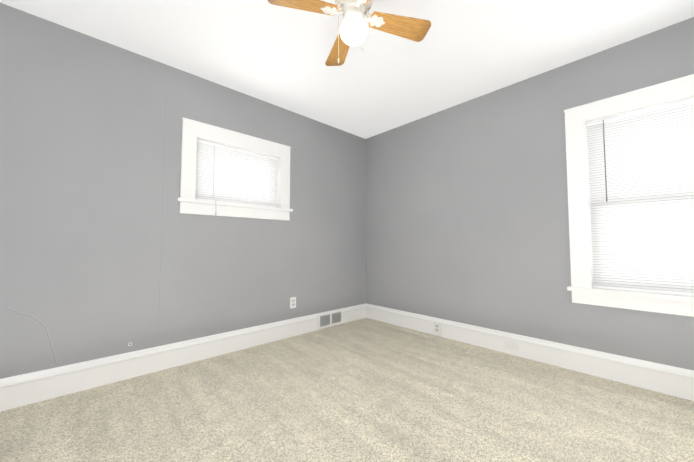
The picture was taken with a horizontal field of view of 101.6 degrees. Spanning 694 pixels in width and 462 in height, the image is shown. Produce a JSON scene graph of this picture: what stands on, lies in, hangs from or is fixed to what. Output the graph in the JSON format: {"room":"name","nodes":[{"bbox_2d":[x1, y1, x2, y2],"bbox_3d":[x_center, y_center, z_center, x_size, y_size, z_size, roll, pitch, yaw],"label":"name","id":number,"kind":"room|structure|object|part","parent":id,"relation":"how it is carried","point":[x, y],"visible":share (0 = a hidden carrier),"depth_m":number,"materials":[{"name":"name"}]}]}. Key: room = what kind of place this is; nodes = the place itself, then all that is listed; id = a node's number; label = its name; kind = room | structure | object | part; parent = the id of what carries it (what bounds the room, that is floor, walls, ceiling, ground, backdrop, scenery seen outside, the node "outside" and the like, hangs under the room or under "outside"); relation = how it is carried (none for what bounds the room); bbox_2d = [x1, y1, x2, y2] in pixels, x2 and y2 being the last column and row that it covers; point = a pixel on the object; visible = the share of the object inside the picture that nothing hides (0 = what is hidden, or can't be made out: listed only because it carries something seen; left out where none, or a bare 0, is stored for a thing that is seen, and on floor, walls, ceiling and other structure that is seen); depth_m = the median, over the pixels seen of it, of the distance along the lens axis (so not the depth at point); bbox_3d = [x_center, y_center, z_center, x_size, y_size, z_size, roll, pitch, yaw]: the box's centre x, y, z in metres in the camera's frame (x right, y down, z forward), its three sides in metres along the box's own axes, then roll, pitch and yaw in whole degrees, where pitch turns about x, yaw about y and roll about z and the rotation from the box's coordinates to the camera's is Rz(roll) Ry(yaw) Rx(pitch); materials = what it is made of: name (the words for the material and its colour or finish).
{"room":"empty bedroom","nodes":[
{"label":"empty bedroom","id":0,"kind":"room"},
{"bbox_2d":[0,3,365,378],"bbox_3d":[-1.120,-0.115,2.715,3.990,2.440,0.200,3,-4,-43],"label":"wall","id":1,"kind":"structure","parent":0,"point":[85,176],"depth_m":2.12,"materials":[{"name":"grey paint"}]},
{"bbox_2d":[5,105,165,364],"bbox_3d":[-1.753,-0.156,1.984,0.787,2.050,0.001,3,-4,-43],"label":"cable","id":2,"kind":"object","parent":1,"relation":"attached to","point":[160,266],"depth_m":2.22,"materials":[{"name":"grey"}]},
{"bbox_2d":[0,303,367,411],"bbox_3d":[-1.043,1.007,2.578,3.590,0.184,0.026,3,-4,-43],"label":"baseboard","id":3,"kind":"structure","parent":1,"relation":"attached to","point":[28,388],"depth_m":2.11,"materials":[{"name":"white wood"}]},
{"bbox_2d":[177,117,292,220],"bbox_3d":[-1.051,-0.525,2.756,1.078,0.801,0.264,3,-4,-43],"label":"window","id":4,"kind":"structure","parent":1,"relation":"in","point":[227,173],"depth_m":2.65,"materials":[{"name":"white"}]},
{"bbox_2d":[290,297,295,308],"bbox_3d":[-0.579,0.770,3.038,0.070,0.115,0.008,3,-4,-43],"label":"outlet","id":5,"kind":"object","parent":1,"relation":"attached to","point":[292,302],"visible":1,"depth_m":3.03,"materials":[{"name":"white plastic"}]},
{"bbox_2d":[317,310,342,328],"bbox_3d":[-0.198,1.046,3.364,0.380,0.160,0.034,3,-4,-43],"label":"air vent","id":6,"kind":"object","parent":1,"relation":"in","point":[328,319],"visible":1,"depth_m":3.35,"materials":[{"name":"white metal"}]},
{"bbox_2d":[0,318,693,461],"bbox_3d":[0.026,1.103,1.433,3.990,0.120,3.550,3,-4,-43],"label":"floor","id":7,"kind":"structure","parent":0,"point":[366,390],"depth_m":1.64,"materials":[{"name":"carpet"}]},
{"bbox_2d":[0,0,693,138],"bbox_3d":[0.026,-1.454,1.558,3.990,0.120,3.550,3,-4,-43],"label":"ceiling","id":8,"kind":"structure","parent":0,"point":[462,51],"depth_m":2.06,"materials":[{"name":"white paint"}]},
{"bbox_2d":[268,0,430,65],"bbox_3d":[0.038,-1.169,1.604,0.741,0.444,0.736,-2,-3,29],"label":"ceiling fan","id":9,"kind":"object","parent":8,"relation":"hanging from","point":[353,30],"visible":1,"depth_m":1.60,"materials":[{"name":"brown wood"}]},
{"bbox_3d":[0.038,-1.129,1.602,0.157,0.129,0.157,3,-4,-43],"label":"globe","id":10,"kind":"part","parent":9,"relation":"part of"},
{"bbox_2d":[366,17,693,370],"bbox_3d":[1.408,-0.112,2.790,0.200,2.440,3.150,3,-4,-43],"label":"wall","id":11,"kind":"structure","parent":0,"point":[467,217],"depth_m":2.59,"materials":[{"name":"grey paint"}]},
{"bbox_2d":[368,304,693,400],"bbox_3d":[1.336,1.011,2.647,0.026,0.184,3.120,3,-4,-43],"label":"baseboard","id":12,"kind":"structure","parent":11,"relation":"attached to","point":[666,379],"depth_m":2.24,"materials":[{"name":"white wood"}]},
{"bbox_2d":[433,321,441,334],"bbox_3d":[0.965,1.033,3.019,0.024,0.122,0.082,3,-4,-43],"label":"outlet","id":13,"kind":"object","parent":12,"relation":"attached to","point":[437,326],"visible":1,"depth_m":3.01,"materials":[{"name":"white plastic"}]},
{"bbox_2d":[564,74,693,316],"bbox_3d":[2.139,-0.221,1.979,0.250,1.535,0.958,3,-4,-43],"label":"window","id":14,"kind":"structure","parent":11,"relation":"in","point":[630,168],"depth_m":2.01,"materials":[{"name":"white"}]}
]}

